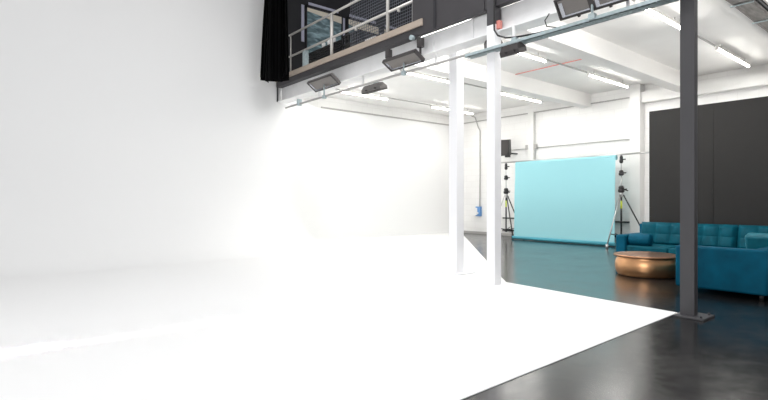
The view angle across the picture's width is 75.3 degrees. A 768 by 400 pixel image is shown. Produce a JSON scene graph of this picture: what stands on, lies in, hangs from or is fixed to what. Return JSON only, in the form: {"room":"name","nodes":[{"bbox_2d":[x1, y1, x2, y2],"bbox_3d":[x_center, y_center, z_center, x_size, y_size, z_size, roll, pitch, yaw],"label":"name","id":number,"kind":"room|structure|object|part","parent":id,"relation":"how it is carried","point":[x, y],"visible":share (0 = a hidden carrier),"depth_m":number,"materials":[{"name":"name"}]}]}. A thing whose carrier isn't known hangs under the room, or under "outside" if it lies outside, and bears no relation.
{"room":"studio","nodes":[
{"label":"studio","id":0,"kind":"room"},
{"bbox_2d":[0,0,448,278],"bbox_3d":[-4.251,-3.003,11.502,2.984,8.593,22.230,0,0,44],"label":"wall","id":1,"kind":"structure","parent":0,"point":[134,133],"depth_m":11.27,"materials":[{"name":"white paint"}]},
{"bbox_2d":[321,107,448,125],"bbox_3d":[0.442,-2.970,17.972,6.360,0.040,0.040,0,0,-40],"label":"trim","id":2,"kind":"structure","parent":1,"relation":"attached to","point":[321,107],"depth_m":17.52,"materials":[{"name":"grey"}]},
{"bbox_2d":[287,0,411,71],"bbox_3d":[0.565,-5.200,15.914,8.870,4.200,0.150,0,0,-40],"label":"wall","id":3,"kind":"structure","parent":0,"point":[293,6],"depth_m":14.08,"materials":[{"name":"black paint"}]},
{"bbox_2d":[301,4,303,41],"bbox_3d":[-2.206,-4.800,13.518,0.085,1.000,0.020,0,0,-40],"label":"trim","id":4,"kind":"structure","parent":3,"relation":"attached to","point":[302,6],"depth_m":13.50,"materials":[{"name":"grey"}]},
{"bbox_2d":[305,2,342,52],"bbox_3d":[-1.666,-4.455,13.944,1.220,1.910,0.050,0,0,-40],"label":"window","id":5,"kind":"structure","parent":3,"relation":"in","point":[318,32],"depth_m":13.82,"materials":[{"name":"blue glass"}]},
{"bbox_3d":[-1.686,-5.375,13.937,0.980,0.070,0.025,0,0,-40],"label":"head trim","id":6,"kind":"part","parent":5,"relation":"part of","materials":[{"name":"grey"}]},
{"bbox_2d":[307,7,341,23],"bbox_3d":[-1.662,-5.155,13.939,1.140,0.190,0.018,0,0,-40],"label":"blind","id":7,"kind":"object","parent":5,"relation":"attached to","point":[316,13],"depth_m":13.89,"materials":[{"name":"beige"}]},
{"bbox_2d":[343,18,344,35],"bbox_3d":[-1.166,-4.475,14.375,0.080,1.550,0.020,0,0,-40],"label":"trim","id":8,"kind":"structure","parent":3,"relation":"attached to","point":[343,18],"depth_m":14.37,"materials":[{"name":"grey metal"}]},
{"bbox_2d":[347,14,379,42],"bbox_3d":[-0.605,-4.455,14.819,1.210,1.910,0.050,0,0,-40],"label":"window","id":9,"kind":"structure","parent":3,"relation":"in","point":[349,25],"depth_m":14.74,"materials":[{"name":"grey glass"}]},
{"bbox_3d":[-0.626,-5.375,14.812,0.970,0.070,0.025,0,0,-40],"label":"head trim","id":10,"kind":"part","parent":9,"relation":"part of","materials":[{"name":"grey"}]},
{"bbox_2d":[349,19,378,34],"bbox_3d":[-0.602,-5.055,14.814,1.130,0.390,0.018,0,0,-40],"label":"blind","id":11,"kind":"object","parent":9,"relation":"attached to","point":[355,21],"depth_m":14.82,"materials":[{"name":"beige"}]},
{"bbox_2d":[382,24,395,33],"bbox_3d":[0.478,-4.455,15.713,1.340,1.910,0.050,0,0,-40],"label":"window","id":12,"kind":"structure","parent":3,"relation":"in","point":[390,27],"depth_m":15.34,"materials":[{"name":"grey glass"}]},
{"bbox_2d":[303,95,448,125],"bbox_3d":[-0.520,-3.000,17.347,9.120,8.600,0.180,0,0,-40],"label":"wall","id":13,"kind":"structure","parent":0,"point":[329,102],"depth_m":17.44,"materials":[{"name":"white paint"}]},
{"bbox_2d":[0,233,767,399],"bbox_3d":[0.362,1.372,6.003,22.200,0.156,18.800,0,0,-40],"label":"floor","id":14,"kind":"structure","parent":0,"point":[371,318],"depth_m":4.94,"materials":[{"name":"white paint"}]},
{"bbox_2d":[442,50,474,274],"bbox_3d":[1.263,-0.883,8.776,0.560,4.354,0.410,0,0,-40],"label":"steel column","id":15,"kind":"structure","parent":14,"relation":"on","point":[456,67],"depth_m":8.74,"materials":[{"name":"white metal"}]},
{"bbox_3d":[1.317,1.282,8.821,0.420,0.024,0.410,0,0,-40],"label":"plate","id":16,"kind":"part","parent":15,"relation":"part of","materials":[{"name":"white paint"}]},
{"bbox_2d":[487,0,500,284],"bbox_3d":[1.687,-3.003,7.644,0.154,8.594,0.154,0,0,-40],"label":"steel column","id":17,"kind":"structure","parent":14,"relation":"on","point":[493,58],"depth_m":7.59,"materials":[{"name":"white metal"}]},
{"bbox_2d":[496,20,501,28],"bbox_3d":[1.744,-2.660,7.572,0.070,0.120,0.080,0,0,-40],"label":"junction box","id":18,"kind":"object","parent":17,"relation":"attached to","point":[499,22],"visible":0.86,"depth_m":7.55,"materials":[{"name":"pink"}]},
{"bbox_2d":[501,163,513,235],"bbox_3d":[4.257,0.020,17.053,0.754,2.560,1.085,0,0,-40],"label":"stand","id":19,"kind":"object","parent":14,"relation":"on","point":[505,191],"visible":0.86,"depth_m":16.82,"materials":[{"name":"black metal"}]},
{"bbox_3d":[4.316,0.540,17.102,0.035,1.393,0.583,0,0,35],"label":"leg","id":20,"kind":"part","parent":19,"relation":"part of","materials":[{"name":"black metal"}]},
{"bbox_2d":[606,155,639,247],"bbox_3d":[6.500,0.020,13.722,1.201,2.560,1.318,0,0,-40],"label":"stand","id":21,"kind":"object","parent":14,"relation":"on","point":[621,190],"visible":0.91,"depth_m":13.79,"materials":[{"name":"black metal"}]},
{"bbox_2d":[501,152,648,162],"bbox_3d":[5.597,-1.270,15.056,0.044,0.044,5.700,0,0,-40],"label":"bar","id":22,"kind":"object","parent":21,"relation":"on","point":[636,152],"visible":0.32,"depth_m":14.74,"materials":[{"name":"silver metal"}]},
{"bbox_2d":[512,155,617,245],"bbox_3d":[5.396,0.015,15.201,0.265,2.550,3.400,0,0,-40],"label":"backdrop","id":23,"kind":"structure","parent":22,"relation":"hanging from","point":[569,200],"depth_m":14.99,"materials":[{"name":"teal"}]},
{"bbox_3d":[6.283,0.540,13.621,0.702,1.396,0.036,0,0,-36],"label":"leg","id":24,"kind":"part","parent":21,"relation":"part of","materials":[{"name":"silver metal"}]},
{"bbox_3d":[6.941,0.540,13.674,0.702,1.396,0.036,0,0,26],"label":"leg","id":25,"kind":"part","parent":21,"relation":"part of","materials":[{"name":"black metal"}]},
{"bbox_2d":[614,251,675,278],"bbox_3d":[4.558,1.120,8.649,1.044,0.360,1.044,0,0,-40],"label":"coffee table","id":26,"kind":"object","parent":14,"relation":"on","point":[640,264],"visible":0.87,"depth_m":8.28,"materials":[{"name":"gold metal"}]},
{"bbox_2d":[616,222,767,300],"bbox_3d":[5.235,0.882,8.598,3.460,0.835,3.040,0,0,-40],"label":"sofa","id":27,"kind":"object","parent":14,"relation":"on","point":[725,263],"visible":0.69,"depth_m":6.89,"materials":[{"name":"teal fabric"}]},
{"bbox_3d":[5.202,0.965,10.413,1.120,0.530,0.200,0,0,-40],"label":"arm","id":28,"kind":"part","parent":27,"relation":"part of","materials":[{"name":"teal fabric"}]},
{"bbox_2d":[628,233,652,245],"bbox_3d":[5.104,0.788,9.903,0.240,0.240,0.420,0,0,-40],"label":"bolster cushion","id":29,"kind":"object","parent":27,"relation":"on","point":[633,238],"visible":0.99,"depth_m":9.81,"materials":[{"name":"teal fabric"}]},
{"bbox_2d":[627,244,675,252],"bbox_3d":[5.437,0.983,9.971,0.880,0.155,0.772,0,0,-40],"label":"seat cushion","id":30,"kind":"object","parent":27,"relation":"on","point":[664,248],"depth_m":9.70,"materials":[{"name":"teal fabric"}]},
{"bbox_2d":[641,222,679,244],"bbox_3d":[5.732,0.693,10.247,0.185,0.455,0.890,0,0,-40],"label":"cushion","id":31,"kind":"object","parent":27,"relation":"on","point":[663,233],"depth_m":10.19,"materials":[{"name":"teal fabric"}]},
{"bbox_2d":[668,247,675,253],"bbox_3d":[5.984,0.983,9.308,0.880,0.155,0.932,0,0,-40],"label":"seat cushion","id":32,"kind":"object","parent":27,"relation":"on","point":[672,250],"depth_m":9.34,"materials":[{"name":"teal fabric"}]},
{"bbox_2d":[698,224,737,247],"bbox_3d":[6.285,0.693,9.575,0.185,0.455,0.830,0,0,-40],"label":"cushion","id":33,"kind":"object","parent":27,"relation":"on","point":[717,235],"depth_m":9.47,"materials":[{"name":"teal fabric"}]},
{"bbox_3d":[4.597,0.938,6.802,0.190,0.585,1.080,0,0,-40],"label":"panel","id":34,"kind":"part","parent":27,"relation":"part of","materials":[{"name":"teal fabric"}]},
{"bbox_2d":[737,225,767,247],"bbox_3d":[6.861,0.693,8.877,0.185,0.455,0.960,0,0,-40],"label":"cushion","id":35,"kind":"object","parent":27,"relation":"on","point":[742,230],"depth_m":9.12,"materials":[{"name":"teal fabric"}]},
{"bbox_2d":[745,233,767,248],"bbox_3d":[5.615,0.700,7.304,0.262,0.422,0.500,0,0,-34],"label":"throw cushion","id":36,"kind":"object","parent":27,"relation":"on","point":[752,240],"visible":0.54,"depth_m":7.32,"materials":[{"name":"teal fabric"}]},
{"bbox_2d":[672,0,714,321],"bbox_3d":[3.447,-3.000,5.548,0.340,8.600,0.310,0,0,-40],"label":"steel column","id":37,"kind":"structure","parent":14,"relation":"on","point":[688,8],"depth_m":5.52,"materials":[{"name":"grey metal"}]},
{"bbox_3d":[3.447,1.289,5.548,0.340,0.022,0.310,0,0,-40],"label":"plate","id":38,"kind":"part","parent":37,"relation":"part of","materials":[{"name":"grey paint"}]},
{"bbox_2d":[649,96,767,225],"bbox_3d":[7.360,-0.310,8.976,0.120,3.220,4.877,0,0,-40],"label":"panel","id":39,"kind":"object","parent":14,"relation":"on","point":[732,135],"visible":0.61,"depth_m":9.80,"materials":[{"name":"black fabric"}]},
{"bbox_2d":[281,0,522,88],"bbox_3d":[2.192,-3.300,8.616,1.450,0.040,16.500,0,0,-40],"label":"deck","id":40,"kind":"object","parent":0,"point":[521,0],"depth_m":9.36,"materials":[{"name":"white paint"}]},
{"bbox_2d":[309,39,341,63],"bbox_3d":[-1.402,-3.442,12.100,0.160,0.525,1.450,0,0,-40],"label":"slatted bench","id":41,"kind":"object","parent":40,"relation":"on","point":[323,52],"visible":0.3,"depth_m":12.05,"materials":[{"name":"black metal"}]},
{"bbox_2d":[342,29,378,49],"bbox_3d":[-0.534,-3.460,11.331,0.600,0.560,0.640,0,0,-40],"label":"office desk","id":42,"kind":"object","parent":40,"relation":"on","point":[346,37],"visible":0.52,"depth_m":11.21,"materials":[{"name":"black"}]},
{"bbox_3d":[-0.934,-3.460,11.384,0.050,0.560,0.050,0,0,-40],"label":"leg","id":43,"kind":"part","parent":42,"relation":"part of","materials":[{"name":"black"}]},
{"bbox_2d":[342,39,364,47],"bbox_3d":[-0.534,-3.515,11.331,0.600,0.030,0.640,0,0,-40],"label":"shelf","id":44,"kind":"object","parent":42,"relation":"attached to","point":[344,45],"depth_m":11.21,"materials":[{"name":"beige wood"}]},
{"bbox_2d":[412,0,520,37],"bbox_3d":[3.613,-5.120,5.315,0.120,4.360,9.600,0,0,-40],"label":"wall","id":45,"kind":"structure","parent":0,"point":[449,13],"depth_m":8.35,"materials":[{"name":"black paint"}]},
{"bbox_2d":[276,30,419,87],"bbox_3d":[-1.080,-3.007,11.050,0.180,0.135,5.220,0,0,-40],"label":"trim","id":46,"kind":"structure","parent":45,"relation":"attached to","point":[403,38],"depth_m":10.50,"materials":[{"name":"grey metal"}]},
{"bbox_2d":[289,18,422,76],"bbox_3d":[-0.990,-3.135,10.949,0.250,0.120,5.490,0,0,-40],"label":"trim","id":47,"kind":"structure","parent":45,"relation":"attached to","point":[419,22],"depth_m":10.11,"materials":[{"name":"beige wood"}]},
{"bbox_2d":[288,0,411,70],"bbox_3d":[-0.920,-4.098,10.789,0.086,1.805,4.586,0,0,-40],"label":"guard rail","id":48,"kind":"object","parent":47,"relation":"on","point":[305,51],"visible":0.78,"depth_m":11.04,"materials":[{"name":"grey metal"}]},
{"bbox_3d":[-2.341,-3.667,12.499,0.036,0.945,0.036,0,0,-40],"label":"post","id":49,"kind":"part","parent":48,"relation":"part of","materials":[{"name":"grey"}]},
{"bbox_3d":[-1.884,-3.388,11.961,0.080,0.385,0.150,0,0,-40],"label":"post","id":50,"kind":"part","parent":48,"relation":"part of","materials":[{"name":"grey metal"}]},
{"bbox_3d":[-0.928,-4.140,10.787,0.052,0.052,4.580,0,0,-40],"label":"hand rail","id":51,"kind":"part","parent":48,"relation":"part of","materials":[{"name":"grey metal"}]},
{"bbox_3d":[-1.163,-3.667,11.072,0.072,0.945,0.072,0,0,-40],"label":"post","id":52,"kind":"part","parent":48,"relation":"part of","materials":[{"name":"grey metal"}]},
{"bbox_2d":[350,0,411,45],"bbox_3d":[-0.083,-4.150,9.863,0.008,1.900,2.000,0,0,-40],"label":"wire mesh","id":53,"kind":"object","parent":48,"relation":"attached to","point":[352,0],"visible":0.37,"depth_m":10.10,"materials":[{"name":"grey metal"}]},
{"bbox_3d":[0.072,-4.098,9.576,0.068,1.805,0.068,0,0,-40],"label":"post","id":54,"kind":"part","parent":48,"relation":"part of","materials":[{"name":"grey metal"}]},
{"bbox_2d":[385,49,391,58],"bbox_3d":[0.089,-2.700,9.421,0.090,0.280,0.100,0,0,-40],"label":"clamp","id":55,"kind":"object","parent":45,"relation":"attached to","point":[388,53],"visible":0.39,"depth_m":9.38,"materials":[{"name":"grey metal"}]},
{"bbox_2d":[278,0,558,103],"bbox_3d":[2.037,-2.752,7.399,0.300,0.395,14.820,0,0,-40],"label":"beam","id":56,"kind":"structure","parent":45,"relation":"attached to","point":[525,15],"depth_m":8.51,"materials":[{"name":"white metal"}]},
{"bbox_2d":[285,52,469,108],"bbox_3d":[-0.476,-2.415,10.239,0.300,0.290,6.000,0,0,-40],"label":"pipe","id":57,"kind":"object","parent":56,"relation":"attached to","point":[299,102],"visible":0.87,"depth_m":9.64,"materials":[{"name":"grey metal"}]},
{"bbox_2d":[307,73,340,98],"bbox_3d":[-1.339,-2.502,11.083,0.308,0.484,0.980,0,0,-40],"label":"lamp","id":58,"kind":"object","parent":57,"relation":"attached to","point":[330,80],"visible":1,"depth_m":11.03,"materials":[{"name":"grey metal"}]},
{"bbox_2d":[361,82,386,93],"bbox_3d":[-0.207,-2.236,9.838,0.220,0.227,0.600,0,0,-40],"label":"lamp","id":59,"kind":"object","parent":57,"relation":"hanging from","point":[378,86],"visible":0.95,"depth_m":9.74,"materials":[{"name":"grey"}]},
{"bbox_2d":[382,49,424,75],"bbox_3d":[0.351,-2.455,9.003,0.294,0.390,0.880,0,0,-40],"label":"lamp","id":60,"kind":"object","parent":57,"relation":"attached to","point":[412,57],"visible":1,"depth_m":8.96,"materials":[{"name":"grey metal"}]},
{"bbox_2d":[417,37,423,54],"bbox_3d":[0.643,-2.670,8.750,0.090,0.340,0.100,0,0,-40],"label":"clamp","id":61,"kind":"object","parent":45,"relation":"attached to","point":[420,41],"visible":0.89,"depth_m":8.72,"materials":[{"name":"grey metal"}]},
{"bbox_2d":[433,0,435,28],"bbox_3d":[0.869,-5.120,8.535,0.015,4.360,0.060,0,0,-40],"label":"trim","id":62,"kind":"structure","parent":45,"relation":"attached to","point":[434,1],"depth_m":8.53,"materials":[{"name":"black metal"}]},
{"bbox_2d":[465,0,679,58],"bbox_3d":[2.402,-2.404,6.618,0.150,0.312,3.350,0,0,-40],"label":"cable tray","id":63,"kind":"object","parent":45,"relation":"hanging from","point":[629,9],"visible":0.92,"depth_m":6.44,"materials":[{"name":"grey paint"}]},
{"bbox_2d":[500,37,526,57],"bbox_3d":[1.853,-2.208,7.182,0.239,0.283,0.320,0,0,-40],"label":"lamp","id":64,"kind":"object","parent":63,"relation":"hanging from","point":[512,49],"visible":0.95,"depth_m":7.10,"materials":[{"name":"grey metal"}]},
{"bbox_2d":[493,0,548,38],"bbox_3d":[2.141,-2.783,6.926,0.048,1.035,1.560,0,0,-40],"label":"cable","id":65,"kind":"object","parent":63,"relation":"on","point":[496,33],"visible":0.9,"depth_m":7.43,"materials":[{"name":"black rubber"}]},
{"bbox_2d":[553,0,627,20],"bbox_3d":[2.605,-2.451,6.234,0.246,0.383,0.930,0,0,-40],"label":"lamp","id":66,"kind":"object","parent":63,"relation":"attached to","point":[566,9],"visible":1,"depth_m":6.35,"materials":[{"name":"black painted metal"},{"name":"glass"}]},
{"bbox_2d":[365,36,590,107],"bbox_3d":[3.061,-3.135,13.015,8.710,0.410,0.320,0,0,-40],"label":"ceiling beam","id":67,"kind":"structure","parent":0,"point":[474,73],"depth_m":13.31,"materials":[{"name":"white paint"}]},
{"bbox_2d":[317,0,767,115],"bbox_3d":[5.458,-3.405,11.376,7.100,0.150,16.600,0,0,-40],"label":"ceiling","id":68,"kind":"structure","parent":0,"point":[643,33],"depth_m":11.89,"materials":[{"name":"white paint"}]},
{"bbox_2d":[339,89,388,100],"bbox_3d":[-0.586,-3.243,15.204,1.850,0.175,0.070,0,0,-40],"label":"fluorescent light","id":69,"kind":"object","parent":68,"relation":"hanging from","point":[346,92],"visible":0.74,"depth_m":15.23,"materials":[{"name":"white plastic"}]},
{"bbox_2d":[335,89,429,104],"bbox_3d":[0.876,-3.250,16.456,6.300,0.030,0.030,0,0,-40],"label":"conduit","id":70,"kind":"object","parent":68,"relation":"attached to","point":[335,89],"visible":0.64,"depth_m":16.32,"materials":[{"name":"grey metal"}]},
{"bbox_2d":[405,69,448,82],"bbox_3d":[1.228,-3.243,13.006,1.850,0.175,0.070,0,0,-40],"label":"fluorescent light","id":71,"kind":"object","parent":68,"relation":"hanging from","point":[414,73],"visible":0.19,"depth_m":12.92,"materials":[{"name":"white plastic"}]},
{"bbox_2d":[430,105,473,114],"bbox_3d":[2.441,-3.243,17.702,2.200,0.175,0.070,0,0,-40],"label":"fluorescent light","id":72,"kind":"object","parent":68,"relation":"hanging from","point":[431,106],"visible":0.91,"depth_m":17.40,"materials":[{"name":"white plastic"}]},
{"bbox_2d":[501,91,541,102],"bbox_3d":[4.255,-3.243,15.504,2.200,0.175,0.070,0,0,-40],"label":"fluorescent light","id":73,"kind":"object","parent":68,"relation":"hanging from","point":[502,92],"visible":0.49,"depth_m":15.47,"materials":[{"name":"white plastic"}]},
{"bbox_2d":[399,69,486,88],"bbox_3d":[2.690,-3.250,14.258,6.300,0.030,0.030,0,0,-40],"label":"conduit","id":74,"kind":"object","parent":73,"relation":"attached to","point":[399,69],"visible":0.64,"depth_m":14.18,"materials":[{"name":"grey metal"}]},
{"bbox_2d":[518,51,546,62],"bbox_3d":[3.003,-3.243,10.854,1.850,0.175,0.070,0,0,-40],"label":"fluorescent light","id":75,"kind":"object","parent":68,"relation":"hanging from","point":[527,54],"visible":0.56,"depth_m":11.11,"materials":[{"name":"white plastic"}]},
{"bbox_2d":[515,59,581,74],"bbox_3d":[4.093,-3.300,12.323,0.024,0.024,2.000,0,0,-40],"label":"conduit","id":76,"kind":"object","parent":68,"relation":"attached to","point":[578,59],"visible":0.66,"depth_m":12.33,"materials":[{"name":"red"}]},
{"bbox_2d":[587,72,628,87],"bbox_3d":[6.031,-3.243,13.352,2.200,0.175,0.070,0,0,-40],"label":"fluorescent light","id":77,"kind":"object","parent":68,"relation":"hanging from","point":[590,74],"visible":1,"depth_m":13.26,"materials":[{"name":"white plastic"}]},
{"bbox_2d":[547,59,586,72],"bbox_3d":[4.466,-3.250,12.106,6.300,0.030,0.030,0,0,-40],"label":"conduit","id":78,"kind":"object","parent":77,"relation":"attached to","point":[547,59],"visible":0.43,"depth_m":12.07,"materials":[{"name":"grey"}]},
{"bbox_2d":[635,0,679,29],"bbox_3d":[4.811,-3.243,8.664,1.850,0.175,0.070,0,0,-40],"label":"fluorescent light","id":79,"kind":"object","parent":68,"relation":"hanging from","point":[655,12],"visible":0.61,"depth_m":8.69,"materials":[{"name":"white plastic"}]},
{"bbox_2d":[715,44,749,67],"bbox_3d":[7.838,-3.243,11.162,2.200,0.175,0.070,0,0,-40],"label":"fluorescent light","id":80,"kind":"object","parent":68,"relation":"hanging from","point":[721,49],"visible":1,"depth_m":11.03,"materials":[{"name":"white plastic"}]},
{"bbox_2d":[632,0,715,46],"bbox_3d":[6.274,-3.250,9.916,6.300,0.030,0.030,0,0,-40],"label":"conduit","id":81,"kind":"object","parent":80,"relation":"attached to","point":[700,37],"visible":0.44,"depth_m":10.12,"materials":[{"name":"grey"}]},
{"bbox_2d":[726,0,767,31],"bbox_3d":[6.897,-2.624,8.375,8.500,0.072,0.260,0,0,-40],"label":"cable tray","id":82,"kind":"object","parent":68,"relation":"hanging from","point":[753,10],"visible":1,"depth_m":6.87,"materials":[{"name":"grey metal"}]},
{"bbox_3d":[6.960,-2.630,8.298,8.500,0.060,0.010,0,0,-40],"label":"rail","id":83,"kind":"part","parent":82,"relation":"part of","materials":[{"name":"grey metal"}]},
{"bbox_2d":[755,0,767,10],"bbox_3d":[6.995,-2.630,8.256,8.500,0.056,0.056,0,0,-40],"label":"pipe","id":84,"kind":"object","parent":82,"relation":"attached to","point":[762,3],"visible":1,"depth_m":6.64,"materials":[{"name":"grey metal"}]},
{"bbox_2d":[474,4,679,91],"bbox_3d":[4.888,-3.135,10.802,8.710,0.410,0.320,0,0,-40],"label":"ceiling beam","id":85,"kind":"structure","parent":0,"point":[578,43],"depth_m":10.54,"materials":[{"name":"white paint"}]},
{"bbox_2d":[464,64,767,239],"bbox_3d":[8.846,-1.015,13.005,0.200,4.630,18.800,0,0,-40],"label":"wall","id":86,"kind":"structure","parent":0,"point":[605,121],"depth_m":16.21,"materials":[{"name":"white paint"}]},
{"bbox_2d":[471,116,479,206],"bbox_3d":[3.548,-1.484,19.182,0.393,3.569,0.068,0,0,41],"label":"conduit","id":87,"kind":"object","parent":86,"relation":"attached to","point":[471,116],"visible":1,"depth_m":19.05,"materials":[{"name":"grey plastic"}]},
{"bbox_2d":[474,206,481,215],"bbox_3d":[3.586,0.435,19.088,0.170,0.370,0.280,0,0,-40],"label":"box","id":88,"kind":"object","parent":86,"relation":"attached to","point":[477,210],"visible":1,"depth_m":19.02,"materials":[{"name":"blue plastic"}]},
{"bbox_2d":[501,139,517,157],"bbox_3d":[4.377,-1.821,17.692,0.732,0.642,0.460,0,0,-40],"label":"wall speaker","id":89,"kind":"object","parent":86,"relation":"attached to","point":[505,144],"visible":0.73,"depth_m":17.45,"materials":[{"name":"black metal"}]},
{"bbox_2d":[501,140,508,154],"bbox_3d":[4.197,-1.832,17.479,0.340,0.517,0.076,0,0,30],"label":"grille","id":90,"kind":"object","parent":89,"relation":"attached to","point":[504,143],"depth_m":17.45,"materials":[{"name":"grey metal"}]},
{"bbox_2d":[528,111,534,159],"bbox_3d":[5.116,-0.880,17.304,0.080,4.360,0.220,0,0,-40],"label":"trim","id":91,"kind":"structure","parent":86,"relation":"attached to","point":[531,115],"depth_m":17.25,"materials":[{"name":"white paint"}]},
{"bbox_2d":[464,231,615,242],"bbox_3d":[8.186,1.255,13.627,0.025,0.090,16.600,0,0,-40],"label":"baseboard","id":92,"kind":"structure","parent":86,"relation":"attached to","point":[473,232],"depth_m":18.98,"materials":[{"name":"grey"}]},
{"bbox_2d":[464,97,629,123],"bbox_3d":[5.135,-3.027,17.313,0.040,0.035,6.930,0,0,-40],"label":"trim","id":93,"kind":"structure","parent":86,"relation":"attached to","point":[626,97],"depth_m":16.63,"materials":[{"name":"grey"}]},
{"bbox_2d":[503,217,629,222],"bbox_3d":[5.844,0.657,16.446,0.050,0.045,4.670,0,0,-40],"label":"wall rail","id":94,"kind":"object","parent":86,"relation":"attached to","point":[503,217],"visible":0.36,"depth_m":14.96,"materials":[{"name":"black metal"}]},
{"bbox_2d":[537,139,629,147],"bbox_3d":[6.273,-1.800,15.918,0.024,0.024,3.330,0,0,-40],"label":"conduit","id":95,"kind":"object","parent":86,"relation":"attached to","point":[621,139],"visible":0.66,"depth_m":15.81,"materials":[{"name":"grey metal"}]},
{"bbox_2d":[630,84,643,232],"bbox_3d":[7.340,-1.015,14.452,0.280,4.630,0.290,0,0,-40],"label":"column","id":96,"kind":"structure","parent":86,"relation":"attached to","point":[636,107],"depth_m":14.35,"materials":[{"name":"white paint"}]},
{"bbox_2d":[641,72,767,102],"bbox_3d":[10.432,-2.950,10.768,0.200,0.300,9.330,0,0,-40],"label":"ceiling beam","id":97,"kind":"structure","parent":86,"relation":"attached to","point":[758,79],"depth_m":12.84,"materials":[{"name":"white paint"}]},
{"bbox_2d":[714,0,767,39],"bbox_3d":[6.683,-3.135,8.626,8.710,0.410,0.320,0,0,-40],"label":"ceiling beam","id":98,"kind":"structure","parent":0,"point":[723,3],"depth_m":8.00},
{"bbox_3d":[-0.288,-7.350,6.634,22.000,0.100,16.600,0,0,-40],"label":"ceiling","id":99,"kind":"structure","parent":0,"visible":0},
{"bbox_2d":[260,0,288,82],"bbox_3d":[-2.620,-5.023,11.953,0.676,4.453,0.451,0,0,-22],"label":"stage curtain","id":100,"kind":"object","parent":99,"relation":"hanging from","point":[274,67],"visible":1,"depth_m":11.89,"materials":[{"name":"black fabric"}]}
]}

